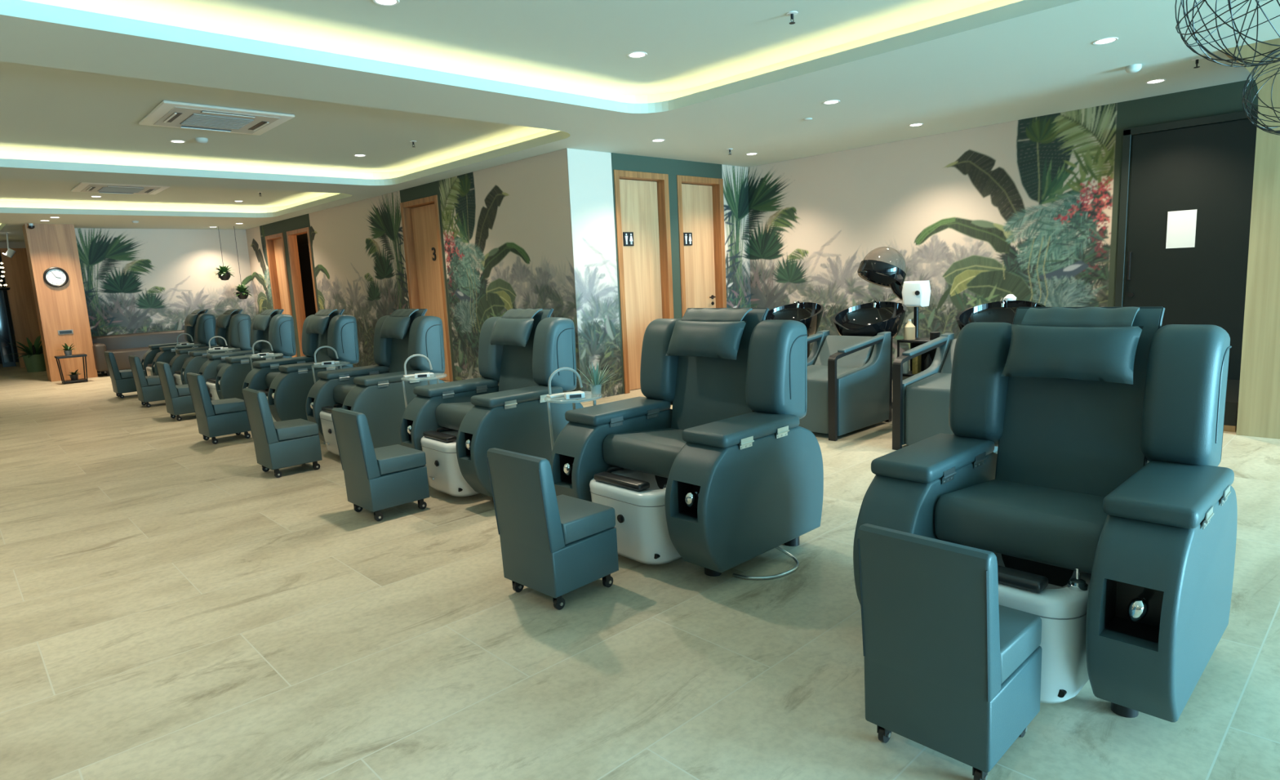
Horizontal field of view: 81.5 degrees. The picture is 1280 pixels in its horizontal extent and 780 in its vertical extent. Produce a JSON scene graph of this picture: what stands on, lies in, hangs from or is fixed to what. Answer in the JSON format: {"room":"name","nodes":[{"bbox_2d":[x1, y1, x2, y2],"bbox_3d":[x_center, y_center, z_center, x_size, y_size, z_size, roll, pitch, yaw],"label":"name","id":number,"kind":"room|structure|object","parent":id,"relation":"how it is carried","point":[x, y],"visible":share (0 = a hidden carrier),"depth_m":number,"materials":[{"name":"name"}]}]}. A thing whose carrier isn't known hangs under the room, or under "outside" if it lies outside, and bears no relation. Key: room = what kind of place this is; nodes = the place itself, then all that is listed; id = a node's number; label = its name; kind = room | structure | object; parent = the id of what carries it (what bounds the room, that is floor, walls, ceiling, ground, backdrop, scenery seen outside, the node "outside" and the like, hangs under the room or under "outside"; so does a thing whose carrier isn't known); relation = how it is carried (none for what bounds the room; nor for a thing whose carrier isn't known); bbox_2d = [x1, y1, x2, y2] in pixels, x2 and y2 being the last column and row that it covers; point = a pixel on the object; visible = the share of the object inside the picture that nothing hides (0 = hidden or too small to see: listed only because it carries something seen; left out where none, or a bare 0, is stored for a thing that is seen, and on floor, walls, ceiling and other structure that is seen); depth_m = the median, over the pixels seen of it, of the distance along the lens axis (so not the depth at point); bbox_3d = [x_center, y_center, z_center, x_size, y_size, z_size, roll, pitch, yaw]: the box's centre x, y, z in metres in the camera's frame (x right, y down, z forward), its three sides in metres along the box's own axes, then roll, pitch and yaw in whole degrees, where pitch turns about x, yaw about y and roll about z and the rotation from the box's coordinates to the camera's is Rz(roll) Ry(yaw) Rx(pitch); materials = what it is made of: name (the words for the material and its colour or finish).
{"room":"salon","nodes":[
{"label":"salon","id":0,"kind":"room"},
{"bbox_2d":[0,254,18,363],"bbox_3d":[-14.768,-1.936,17.134,13.640,2.630,0.140,-11,12,-43],"label":"wall","id":1,"kind":"structure","parent":0,"point":[3,282],"depth_m":17.19,"materials":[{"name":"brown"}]},
{"bbox_2d":[0,241,26,248],"bbox_3d":[-13.629,-2.966,15.239,2.300,0.130,0.200,-11,12,-43],"label":"lintel","id":2,"kind":"object","parent":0,"point":[2,244],"depth_m":15.56,"materials":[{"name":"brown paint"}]},
{"bbox_2d":[0,248,43,367],"bbox_3d":[-13.019,-1.772,15.953,0.800,2.500,0.200,-11,12,-43],"label":"wall","id":3,"kind":"structure","parent":0,"point":[17,277],"depth_m":15.72,"materials":[{"name":"brown wood"}]},
{"bbox_2d":[22,223,97,381],"bbox_3d":[-10.008,-1.502,12.824,0.650,2.630,0.500,-11,12,-43],"label":"wall pillar","id":4,"kind":"structure","parent":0,"point":[47,246],"depth_m":12.63,"materials":[{"name":"brown wood"}]},
{"bbox_2d":[43,266,68,287],"bbox_3d":[-9.864,-1.906,12.537,0.340,0.340,0.045,-11,12,-43],"label":"wall clock","id":5,"kind":"object","parent":4,"relation":"attached to","point":[56,277],"visible":1,"depth_m":12.54,"materials":[{"name":"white plastic"}]},
{"bbox_2d":[57,328,73,334],"bbox_3d":[-9.825,-0.990,12.695,0.207,0.075,0.015,-11,12,-43],"label":"switch plate","id":6,"kind":"object","parent":4,"relation":"attached to","point":[60,331],"visible":1,"depth_m":12.69,"materials":[{"name":"grey metal"}]},
{"bbox_2d":[74,227,256,373],"bbox_3d":[-9.154,-1.794,14.472,2.980,2.630,0.143,-11,12,-43],"label":"wall","id":7,"kind":"structure","parent":0,"point":[135,280],"depth_m":14.25,"materials":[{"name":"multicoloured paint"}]},
{"bbox_2d":[245,147,582,401],"bbox_3d":[-6.311,-1.816,13.739,0.143,2.630,16.440,-11,12,-43],"label":"wall","id":8,"kind":"structure","parent":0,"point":[506,231],"depth_m":9.37,"materials":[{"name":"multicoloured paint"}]},
{"bbox_2d":[265,232,297,357],"bbox_3d":[-6.837,-1.765,14.296,0.159,2.410,0.960,-11,12,-43],"label":"door","id":9,"kind":"structure","parent":8,"relation":"attached to","point":[276,255],"depth_m":14.42,"materials":[{"name":"brown wood"}]},
{"bbox_2d":[400,194,453,381],"bbox_3d":[-2.855,-1.343,10.141,0.159,2.460,1.020,-11,12,-43],"label":"door","id":10,"kind":"structure","parent":8,"relation":"attached to","point":[421,230],"depth_m":10.19,"materials":[{"name":"brown wood"}]},
{"bbox_2d":[0,361,1279,779],"bbox_3d":[-4.581,0.497,6.778,13.640,0.001,29.200,-11,12,-43],"label":"floor","id":11,"kind":"structure","parent":0,"point":[173,606],"depth_m":2.71,"materials":[{"name":"stone"}]},
{"bbox_2d":[0,275,16,367],"bbox_3d":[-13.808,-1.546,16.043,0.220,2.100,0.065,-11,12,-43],"label":"door","id":12,"kind":"structure","parent":11,"relation":"on","point":[9,360],"depth_m":16.09,"materials":[{"name":"black glass"}]},
{"bbox_2d":[6,334,46,372],"bbox_3d":[-11.999,-0.763,14.710,0.960,0.787,0.783,-11,12,-43],"label":"potted palm","id":13,"kind":"object","parent":11,"relation":"on","point":[34,360],"visible":0.83,"depth_m":14.63,"materials":[{"name":"green"}]},
{"bbox_2d":[54,353,88,384],"bbox_3d":[-9.391,-0.349,12.289,0.400,0.458,0.300,-11,12,-43],"label":"plant stand","id":14,"kind":"object","parent":11,"relation":"on","point":[82,355],"visible":0.98,"depth_m":12.24,"materials":[{"name":"black metal"}]},
{"bbox_2d":[62,342,74,355],"bbox_3d":[-9.429,-0.672,12.199,0.286,0.209,0.225,-7,10,-28],"label":"potted plant","id":15,"kind":"object","parent":14,"relation":"on","point":[68,350],"visible":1,"depth_m":12.17,"materials":[{"name":"green plant"}]},
{"bbox_2d":[67,368,80,380],"bbox_3d":[-9.381,-0.258,12.290,0.215,0.183,0.228,-11,12,-43],"label":"potted plant","id":16,"kind":"object","parent":14,"relation":"on","point":[73,375],"visible":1,"depth_m":12.28,"materials":[{"name":"green plant"}]},
{"bbox_2d":[62,377,88,382],"bbox_3d":[-9.381,-0.153,12.319,0.320,0.030,0.260,-11,12,-43],"label":"shelf","id":17,"kind":"object","parent":14,"relation":"attached to","point":[82,379],"depth_m":12.25,"materials":[{"name":"black metal"}]},
{"bbox_2d":[103,351,146,398],"bbox_3d":[-7.041,-0.227,10.178,0.390,0.634,0.350,-11,12,-43],"label":"stool","id":18,"kind":"object","parent":11,"relation":"on","point":[122,380],"visible":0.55,"depth_m":10.03,"materials":[{"name":"teal leather"}]},
{"bbox_2d":[91,329,187,376],"bbox_3d":[-9.029,-0.718,13.820,1.920,0.690,0.800,-11,12,-43],"label":"sofa","id":19,"kind":"object","parent":11,"relation":"on","point":[122,345],"visible":0.32,"depth_m":13.52,"materials":[{"name":"grey leather"}]},
{"bbox_2d":[128,355,174,407],"bbox_3d":[-6.038,-0.126,9.205,0.390,0.634,0.350,-11,12,-43],"label":"stool","id":20,"kind":"object","parent":11,"relation":"on","point":[148,388],"visible":0.59,"depth_m":9.05,"materials":[{"name":"teal leather"}]},
{"bbox_2d":[173,370,182,385],"bbox_3d":[-5.606,-0.085,9.360,0.423,0.406,0.437,-11,12,-43],"label":"basin","id":21,"kind":"object","parent":11,"relation":"on","point":[176,375],"visible":0.16,"depth_m":9.20,"materials":[{"name":"white ceramic"}]},
{"bbox_2d":[141,309,217,376],"bbox_3d":[-6.560,-0.564,10.598,0.854,1.128,0.944,-11,12,-43],"label":"armchair","id":22,"kind":"object","parent":11,"relation":"on","point":[201,325],"visible":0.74,"depth_m":10.48,"materials":[{"name":"teal leather"}]},
{"bbox_2d":[184,313,198,326],"bbox_3d":[-6.447,-1.006,10.664,0.129,0.175,0.410,-11,12,-43],"label":"pillow","id":23,"kind":"object","parent":22,"relation":"on","point":[191,318],"depth_m":10.55,"materials":[{"name":"teal leather"}]},
{"bbox_2d":[155,361,208,420],"bbox_3d":[-4.975,-0.007,8.097,0.390,0.634,0.350,-11,12,-43],"label":"stool","id":24,"kind":"object","parent":11,"relation":"on","point":[178,399],"visible":0.57,"depth_m":7.94,"materials":[{"name":"teal leather"}]},
{"bbox_2d":[168,309,252,384],"bbox_3d":[-5.442,-0.439,9.433,0.854,1.128,0.897,-11,12,-43],"label":"armchair","id":25,"kind":"object","parent":11,"relation":"on","point":[233,326],"visible":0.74,"depth_m":9.32,"materials":[{"name":"teal leather"}]},
{"bbox_2d":[216,314,231,328],"bbox_3d":[-5.329,-0.881,9.499,0.129,0.175,0.390,-11,12,-43],"label":"pillow","id":26,"kind":"object","parent":25,"relation":"on","point":[223,320],"depth_m":9.39,"materials":[{"name":"teal leather"}]},
{"bbox_2d":[205,377,219,399],"bbox_3d":[-4.570,0.031,8.281,0.423,0.406,0.470,-11,12,-43],"label":"basin","id":27,"kind":"object","parent":11,"relation":"on","point":[211,383],"visible":0.22,"depth_m":8.09,"materials":[{"name":"white ceramic"}]},
{"bbox_2d":[186,372,250,444],"bbox_3d":[-3.825,0.144,6.756,0.390,0.634,0.350,-11,12,-44],"label":"stool","id":28,"kind":"object","parent":11,"relation":"on","point":[219,417],"visible":0.91,"depth_m":6.64,"materials":[{"name":"teal leather"}]},
{"bbox_2d":[198,308,296,399],"bbox_3d":[-4.407,-0.323,8.354,0.854,1.128,0.963,-11,12,-43],"label":"armchair","id":29,"kind":"object","parent":11,"relation":"on","point":[229,370],"visible":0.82,"depth_m":8.21,"materials":[{"name":"teal leather"}]},
{"bbox_2d":[252,314,271,330],"bbox_3d":[-4.293,-0.765,8.420,0.129,0.175,0.418,-11,12,-43],"label":"pillow","id":30,"kind":"object","parent":29,"relation":"on","point":[261,322],"depth_m":8.31,"materials":[{"name":"teal leather"}]},
{"bbox_2d":[249,355,275,368],"bbox_3d":[-3.792,-0.017,7.619,0.310,0.688,0.310,-11,12,-43],"label":"side table","id":31,"kind":"object","parent":11,"relation":"on","point":[273,357],"visible":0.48,"depth_m":7.50,"materials":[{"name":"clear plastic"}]},
{"bbox_2d":[252,339,274,355],"bbox_3d":[-3.854,-0.433,7.571,0.200,0.152,0.060,-7,10,-29],"label":"lamp","id":32,"kind":"object","parent":31,"relation":"on","point":[268,342],"visible":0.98,"depth_m":7.55,"materials":[{"name":"grey plastic"}]},
{"bbox_2d":[242,387,322,477],"bbox_3d":[-2.616,0.288,5.438,0.390,0.634,0.350,-11,12,-43],"label":"stool","id":33,"kind":"object","parent":11,"relation":"on","point":[278,445],"visible":1,"depth_m":5.32,"materials":[{"name":"teal leather"}]},
{"bbox_2d":[242,308,359,421],"bbox_3d":[-3.247,-0.193,7.145,0.854,1.128,0.991,-11,12,-43],"label":"armchair","id":34,"kind":"object","parent":11,"relation":"on","point":[290,380],"visible":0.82,"depth_m":6.98,"materials":[{"name":"teal leather"}]},
{"bbox_2d":[306,315,329,333],"bbox_3d":[-3.134,-0.635,7.211,0.129,0.175,0.430,-11,12,-43],"label":"pillow","id":35,"kind":"object","parent":34,"relation":"on","point":[317,324],"depth_m":7.11,"materials":[{"name":"teal leather"}]},
{"bbox_2d":[286,226,318,356],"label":"door","id":36,"kind":"structure","parent":11,"relation":"on","point":[291,235],"depth_m":13.65,"materials":[{"name":"brown wood"}]},
{"bbox_2d":[311,363,342,444],"bbox_3d":[-2.632,0.113,6.410,0.310,0.688,0.310,-11,12,-43],"label":"side table","id":37,"kind":"object","parent":11,"relation":"on","point":[336,366],"visible":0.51,"depth_m":6.30,"materials":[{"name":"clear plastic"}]},
{"bbox_2d":[313,345,339,364],"bbox_3d":[-2.694,-0.303,6.362,0.200,0.152,0.060,-7,10,-29],"label":"lamp","id":38,"kind":"object","parent":37,"relation":"on","point":[324,346],"visible":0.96,"depth_m":6.34,"materials":[{"name":"grey plastic"}]},
{"bbox_2d":[319,403,342,455],"bbox_3d":[-2.265,0.290,5.878,0.423,0.406,0.460,-11,12,-43],"label":"basin","id":39,"kind":"object","parent":11,"relation":"on","point":[326,422],"visible":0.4,"depth_m":5.77,"materials":[{"name":"white plastic"}]},
{"bbox_2d":[305,308,444,448],"bbox_3d":[-2.101,-0.065,5.951,0.854,1.128,0.944,-11,12,-43],"label":"armchair","id":40,"kind":"object","parent":11,"relation":"on","point":[374,391],"visible":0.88,"depth_m":5.82,"materials":[{"name":"teal leather"}]},
{"bbox_2d":[379,315,410,339],"bbox_3d":[-1.988,-0.506,6.017,0.129,0.175,0.410,-11,12,-43],"label":"pillow","id":41,"kind":"object","parent":40,"relation":"on","point":[393,327],"depth_m":5.94,"materials":[{"name":"teal leather"}]},
{"bbox_2d":[331,407,429,520],"bbox_3d":[-1.510,0.405,4.335,0.390,0.634,0.350,-11,12,-43],"label":"stool","id":42,"kind":"object","parent":11,"relation":"on","point":[376,479],"visible":1,"depth_m":4.22,"materials":[{"name":"teal leather"}]},
{"bbox_2d":[401,377,439,407],"bbox_3d":[-1.487,0.242,5.216,0.310,0.688,0.310,-11,12,-43],"label":"side table","id":43,"kind":"object","parent":11,"relation":"on","point":[428,378],"visible":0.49,"depth_m":5.11,"materials":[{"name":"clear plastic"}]},
{"bbox_2d":[403,353,433,377],"bbox_3d":[-1.548,-0.174,5.168,0.200,0.152,0.060,-7,10,-29],"label":"lamp","id":44,"kind":"object","parent":43,"relation":"on","point":[416,354],"visible":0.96,"depth_m":5.14,"materials":[{"name":"grey plastic"}]},
{"bbox_2d":[414,372,430,377],"bbox_3d":[-1.487,-0.099,5.072,0.100,0.028,0.060,-5,9,-15],"label":"lamp","id":45,"kind":"object","parent":43,"relation":"on","point":[424,374],"visible":1,"depth_m":5.05,"materials":[{"name":"white plastic"}]},
{"bbox_2d":[420,426,479,496],"bbox_3d":[-1.112,0.419,4.677,0.423,0.406,0.460,-11,12,-43],"label":"basin","id":46,"kind":"object","parent":11,"relation":"on","point":[445,475],"visible":0.52,"depth_m":4.50,"materials":[{"name":"white plastic"}]},
{"bbox_2d":[399,308,583,500],"bbox_3d":[-0.948,0.065,4.750,0.854,1.128,0.944,-11,12,-43],"label":"armchair","id":47,"kind":"object","parent":11,"relation":"on","point":[505,408],"visible":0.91,"depth_m":4.61,"materials":[{"name":"teal leather"}]},
{"bbox_2d":[489,317,534,346],"bbox_3d":[-0.835,-0.377,4.816,0.129,0.175,0.410,-11,12,-43],"label":"pillow","id":48,"kind":"object","parent":47,"relation":"on","point":[507,331],"depth_m":4.75,"materials":[{"name":"teal leather"}]},
{"bbox_2d":[486,447,618,609],"bbox_3d":[-0.358,0.539,3.099,0.350,0.634,0.390,6,12,43],"label":"stool","id":49,"kind":"object","parent":11,"relation":"on","point":[553,545],"visible":1,"depth_m":2.97,"materials":[{"name":"teal leather"}]},
{"bbox_2d":[546,398,595,449],"bbox_3d":[-0.341,0.370,4.022,0.310,0.688,0.310,-11,12,-43],"label":"side table","id":50,"kind":"object","parent":11,"relation":"on","point":[573,399],"visible":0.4,"depth_m":3.92,"materials":[{"name":"grey plastic"}]},
{"bbox_2d":[546,367,584,397],"bbox_3d":[-0.402,-0.046,3.974,0.200,0.152,0.060,-7,10,-29],"label":"lamp","id":51,"kind":"object","parent":50,"relation":"on","point":[560,394],"visible":0.95,"depth_m":3.95,"materials":[{"name":"grey plastic"}]},
{"bbox_2d":[564,391,585,399],"bbox_3d":[-0.341,0.029,3.877,0.100,0.028,0.060,-5,9,-15],"label":"lamp","id":52,"kind":"object","parent":50,"relation":"on","point":[571,395],"visible":1,"depth_m":3.85,"materials":[{"name":"white plastic"}]},
{"bbox_2d":[573,360,621,387],"bbox_3d":[-0.226,-0.072,3.990,0.252,0.184,0.222,-11,12,-43],"label":"spiky plant","id":53,"kind":"object","parent":50,"relation":"on","point":[596,375],"visible":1,"depth_m":4.00,"materials":[{"name":"green plant"}]},
{"bbox_2d":[589,466,681,564],"bbox_3d":[0.037,0.547,3.479,0.423,0.406,0.483,-11,12,-43],"label":"basin","id":54,"kind":"object","parent":11,"relation":"on","point":[636,497],"visible":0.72,"depth_m":3.28,"materials":[{"name":"white plastic"}]},
{"bbox_2d":[549,307,823,576],"bbox_3d":[0.201,0.194,3.551,0.854,1.128,1.057,-11,12,-43],"label":"armchair","id":55,"kind":"object","parent":11,"relation":"on","point":[744,481],"visible":0.98,"depth_m":3.39,"materials":[{"name":"teal leather"}]},
{"bbox_2d":[666,320,746,359],"bbox_3d":[0.314,-0.248,3.618,0.129,0.175,0.459,-11,12,-43],"label":"pillow","id":56,"kind":"object","parent":55,"relation":"on","point":[717,340],"depth_m":3.56,"materials":[{"name":"teal leather"}]},
{"bbox_2d":[733,546,799,579],"bbox_3d":[0.570,0.755,3.248,0.313,0.076,0.172,-11,12,-43],"label":"hose","id":57,"kind":"object","parent":11,"relation":"on","point":[766,577],"visible":0.95,"depth_m":3.19,"materials":[{"name":"metal"}]},
{"bbox_2d":[764,299,823,357],"bbox_3d":[1.164,-0.287,6.813,1.348,1.010,0.650,-11,12,-43],"label":"sink","id":58,"kind":"object","parent":11,"relation":"on","point":[810,313],"visible":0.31,"depth_m":7.19,"materials":[{"name":"ceramic"}]},
{"bbox_2d":[764,299,823,335],"bbox_3d":[1.428,-0.678,7.025,0.573,0.327,0.630,-11,12,-43],"label":"basin","id":59,"kind":"object","parent":58,"relation":"in","point":[810,313],"depth_m":7.20,"materials":[{"name":"black ceramic"}]},
{"bbox_2d":[799,298,906,440],"bbox_3d":[1.724,-0.225,6.231,1.348,1.010,0.650,-11,12,-43],"label":"chair","id":60,"kind":"object","parent":11,"relation":"on","point":[850,372],"visible":0.91,"depth_m":5.98,"materials":[{"name":"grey leather"}]},
{"bbox_2d":[831,298,906,337],"bbox_3d":[1.987,-0.615,6.442,0.573,0.327,0.630,-11,12,-43],"label":"basin","id":61,"kind":"object","parent":60,"relation":"in","point":[873,317],"depth_m":6.56,"materials":[{"name":"black ceramic"}]},
{"bbox_2d":[857,246,930,337],"bbox_3d":[2.352,-0.547,6.625,0.509,1.463,0.792,-11,12,-43],"label":"dryer","id":62,"kind":"object","parent":11,"relation":"on","point":[883,266],"visible":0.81,"depth_m":6.49,"materials":[{"name":"black plastic"}]},
{"bbox_2d":[897,337,937,377],"bbox_3d":[2.381,-0.088,6.223,0.250,0.675,0.387,-11,12,-43],"label":"trolley","id":63,"kind":"object","parent":11,"relation":"on","point":[917,341],"visible":0.16,"depth_m":6.25,"materials":[{"name":"black plastic"}]},
{"bbox_2d":[903,319,915,339],"bbox_3d":[2.256,-0.507,6.211,0.090,0.166,0.090,-11,12,-43],"label":"bottle","id":64,"kind":"object","parent":63,"relation":"on","point":[909,328],"visible":1,"depth_m":6.18,"materials":[{"name":"beige plastic"}]},
{"bbox_2d":[902,370,922,377],"bbox_3d":[2.379,-0.130,6.216,0.250,0.020,0.360,-11,12,-43],"label":"shelf","id":65,"kind":"object","parent":63,"relation":"attached to","point":[909,374],"depth_m":6.21,"materials":[{"name":"black plastic"}]},
{"bbox_2d":[897,337,932,342],"bbox_3d":[2.365,-0.411,6.173,0.250,0.020,0.360,-11,12,-43],"label":"shelf","id":66,"kind":"object","parent":63,"relation":"attached to","point":[917,340],"depth_m":6.15,"materials":[{"name":"black plastic"}]},
{"bbox_2d":[911,354,921,373],"bbox_3d":[2.307,-0.219,6.186,0.068,0.170,0.048,-11,12,-43],"label":"product box","id":67,"kind":"object","parent":63,"relation":"on","point":[916,369],"visible":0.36,"depth_m":6.17,"materials":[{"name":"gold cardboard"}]},
{"bbox_2d":[924,353,932,369],"bbox_3d":[2.380,-0.213,6.125,0.060,0.170,0.060,-11,12,-43],"label":"bottle","id":68,"kind":"object","parent":63,"relation":"on","point":[928,361],"visible":0.57,"depth_m":6.10,"materials":[{"name":"black plastic"}]},
{"bbox_2d":[929,331,940,339],"bbox_3d":[2.426,-0.444,6.102,0.080,0.060,0.080,-11,12,-43],"label":"jar","id":69,"kind":"object","parent":63,"relation":"on","point":[933,335],"visible":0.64,"depth_m":6.07,"materials":[{"name":"black plastic"}]},
{"bbox_2d":[892,332,956,449],"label":"chair","id":70,"kind":"object","parent":11,"relation":"on","point":[920,405],"depth_m":5.20,"materials":[{"name":"teal leather"}]},
{"bbox_2d":[857,523,1041,779],"bbox_3d":[0.832,0.653,1.988,0.390,0.634,0.336,-11,12,-43],"label":"stool","id":71,"kind":"object","parent":11,"relation":"on","point":[951,670],"visible":1,"depth_m":1.86,"materials":[{"name":"teal leather"}]},
{"bbox_2d":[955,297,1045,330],"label":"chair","id":72,"kind":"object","parent":11,"relation":"on","point":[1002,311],"depth_m":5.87,"materials":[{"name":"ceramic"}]},
{"bbox_2d":[955,297,1045,330],"bbox_3d":[2.743,-0.530,5.654,0.573,0.327,0.630,-11,12,-43],"label":"basin","id":73,"kind":"object","parent":72,"relation":"in","point":[1002,311],"depth_m":5.87,"materials":[{"name":"black ceramic"}]},
{"bbox_2d":[960,543,1091,702],"bbox_3d":[1.166,0.674,2.303,0.423,0.406,0.444,-11,12,-43],"label":"basin","id":74,"kind":"object","parent":11,"relation":"on","point":[1062,611],"visible":0.27,"depth_m":2.08,"materials":[{"name":"white ceramic"}]},
{"bbox_2d":[1067,568,1088,591],"bbox_3d":[1.253,0.525,2.132,0.050,0.069,0.102,1,9,20],"label":"faucet","id":75,"kind":"object","parent":74,"relation":"on","point":[1077,584],"depth_m":2.10,"materials":[{"name":"silver metal"}]},
{"bbox_2d":[853,306,1237,722],"bbox_3d":[1.309,0.318,2.397,0.854,1.128,0.911,-11,12,-43],"label":"armchair","id":76,"kind":"object","parent":11,"relation":"on","point":[1105,424],"visible":0.91,"depth_m":2.31,"materials":[{"name":"teal leather"}]},
{"bbox_2d":[1000,324,1143,384],"bbox_3d":[1.422,-0.124,2.463,0.129,0.175,0.396,-11,12,-43],"label":"pillow","id":77,"kind":"object","parent":76,"relation":"on","point":[1086,353],"depth_m":2.42,"materials":[{"name":"teal leather"}]},
{"bbox_2d":[1223,378,1239,431],"bbox_3d":[4.420,0.085,5.988,1.180,0.215,0.780,-11,12,-43],"label":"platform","id":78,"kind":"object","parent":11,"relation":"on","point":[1233,385],"visible":0.14,"depth_m":5.35,"materials":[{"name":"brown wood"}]},
{"bbox_2d":[0,0,1279,245],"bbox_3d":[-4.619,-2.325,6.438,14.400,0.420,29.800,-11,12,-43],"label":"ceiling","id":79,"kind":"structure","parent":0,"point":[477,85],"depth_m":5.40,"materials":[{"name":"grey paint"}]},
{"bbox_2d":[2,232,15,257],"bbox_3d":[-11.593,-2.650,13.612,0.196,0.455,0.108,-11,12,-43],"label":"track light","id":80,"kind":"object","parent":79,"relation":"attached to","point":[10,252],"visible":1,"depth_m":13.60,"materials":[{"name":"white plastic"}]},
{"bbox_2d":[71,182,170,194],"bbox_3d":[-7.092,-2.744,10.137,0.990,0.039,0.950,-11,12,-43],"label":"ceiling air conditioner","id":81,"kind":"object","parent":79,"relation":"attached to","point":[82,186],"visible":0.91,"depth_m":10.03,"materials":[{"name":"white plastic"}]},
{"bbox_2d":[97,186,144,192],"bbox_3d":[-7.091,-2.731,10.139,0.470,0.010,0.470,-11,12,-43],"label":"grille","id":82,"kind":"object","parent":81,"relation":"attached to","point":[123,189],"depth_m":10.10,"materials":[{"name":"grey"}]},
{"bbox_2d":[138,100,294,135],"bbox_3d":[-3.678,-2.341,6.450,0.990,0.039,0.950,-11,12,-43],"label":"ceiling air conditioner","id":83,"kind":"object","parent":79,"relation":"attached to","point":[168,113],"visible":1,"depth_m":6.34,"materials":[{"name":"white plastic"}]},
{"bbox_2d":[179,113,254,129],"bbox_3d":[-3.677,-2.329,6.452,0.470,0.010,0.470,-11,12,-43],"label":"grille","id":84,"kind":"object","parent":83,"relation":"attached to","point":[193,119],"depth_m":6.42,"materials":[{"name":"grey"}]},
{"bbox_2d":[215,226,235,279],"bbox_3d":[-8.081,-2.635,14.340,0.409,1.030,0.366,1,10,25],"label":"hanging plant","id":85,"kind":"object","parent":79,"relation":"hanging from","point":[224,273],"visible":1,"depth_m":14.34,"materials":[{"name":"green plant"}]},
{"bbox_2d":[232,226,252,299],"bbox_3d":[-7.806,-2.475,14.466,0.378,1.410,0.366,-11,12,-43],"label":"hanging plant","id":86,"kind":"object","parent":79,"relation":"hanging from","point":[242,293],"visible":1,"depth_m":14.49,"materials":[{"name":"green plant"}]},
{"bbox_2d":[372,0,399,5],"bbox_3d":[-1.367,-2.093,3.996,0.140,0.004,0.140,-11,12,-43],"label":"recessed light","id":87,"kind":"object","parent":79,"relation":"in","point":[384,2],"visible":1,"depth_m":4.01,"materials":[{"name":"white"}]},
{"bbox_2d":[626,51,647,57],"bbox_3d":[-0.019,-2.338,5.180,0.140,0.004,0.140,-11,12,-43],"label":"recessed light","id":88,"kind":"object","parent":79,"relation":"in","point":[636,54],"visible":1,"depth_m":5.17,"materials":[{"name":"white plastic"}]},
{"bbox_2d":[1092,37,1118,44],"bbox_3d":[2.932,-2.197,4.676,0.140,0.004,0.140,-11,12,-43],"label":"recessed light","id":89,"kind":"object","parent":79,"relation":"in","point":[1107,40],"visible":1,"depth_m":4.67,"materials":[{"name":"white"}]},
{"bbox_2d":[1124,63,1142,73],"bbox_3d":[3.549,-2.307,5.339,0.100,0.045,0.099,-11,12,-43],"label":"smoke detector","id":90,"kind":"object","parent":79,"relation":"attached to","point":[1131,68],"visible":1,"depth_m":5.31,"materials":[{"name":"grey plastic"}]},
{"bbox_2d":[1174,0,1279,66],"bbox_3d":[1.779,-1.340,2.086,0.446,0.808,0.444,-11,12,-43],"label":"pendant","id":91,"kind":"object","parent":79,"relation":"hanging from","point":[1246,64],"visible":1,"depth_m":2.19,"materials":[{"name":"black metal"}]},
{"bbox_2d":[1241,48,1279,134],"bbox_3d":[2.531,-1.437,2.814,0.350,0.906,0.352,-11,12,-43],"label":"pendant","id":92,"kind":"object","parent":79,"relation":"hanging from","point":[1269,130],"visible":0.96,"depth_m":2.92,"materials":[{"name":"black metal"}]},
{"bbox_2d":[567,147,751,401],"bbox_3d":[0.337,-1.380,8.830,2.960,2.630,0.146,-11,12,-43],"label":"wall","id":93,"kind":"structure","parent":0,"point":[591,173],"depth_m":8.12,"materials":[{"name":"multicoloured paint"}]},
{"bbox_2d":[613,169,674,393],"bbox_3d":[0.028,-1.232,8.540,0.840,2.455,0.159,-11,12,-43],"label":"door","id":94,"kind":"structure","parent":93,"relation":"in","point":[642,215],"depth_m":8.56,"materials":[{"name":"brown wood"}]},
{"bbox_2d":[676,174,726,317],"bbox_3d":[0.739,-1.368,9.208,0.830,2.455,0.159,-11,12,-43],"label":"door","id":95,"kind":"structure","parent":93,"relation":"in","point":[700,208],"depth_m":9.23,"materials":[{"name":"brown wood"}]},
{"bbox_2d":[297,79,1257,370],"bbox_3d":[0.231,-1.730,11.156,0.143,2.630,29.200,-11,12,-43],"label":"wall","id":96,"kind":"structure","parent":0,"point":[1027,209],"depth_m":7.73,"materials":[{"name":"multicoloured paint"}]},
{"bbox_2d":[1114,108,1257,379],"bbox_3d":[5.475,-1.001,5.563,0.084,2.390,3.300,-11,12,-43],"label":"door","id":97,"kind":"structure","parent":96,"relation":"in","point":[1208,169],"depth_m":6.32,"materials":[{"name":"black wood"}]},
{"bbox_2d":[1165,208,1196,248],"bbox_3d":[4.651,-1.381,6.379,0.002,0.315,0.205,-11,12,-43],"label":"notice","id":98,"kind":"object","parent":97,"relation":"attached to","point":[1181,224],"visible":1,"depth_m":6.38,"materials":[{"name":"white paper"}]},
{"bbox_2d":[1220,37,1279,439],"bbox_3d":[5.024,-0.918,4.360,0.320,2.630,2.680,-11,12,-43],"label":"wall column","id":99,"kind":"structure","parent":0,"point":[1259,397],"depth_m":5.01,"materials":[{"name":"brown wood"}]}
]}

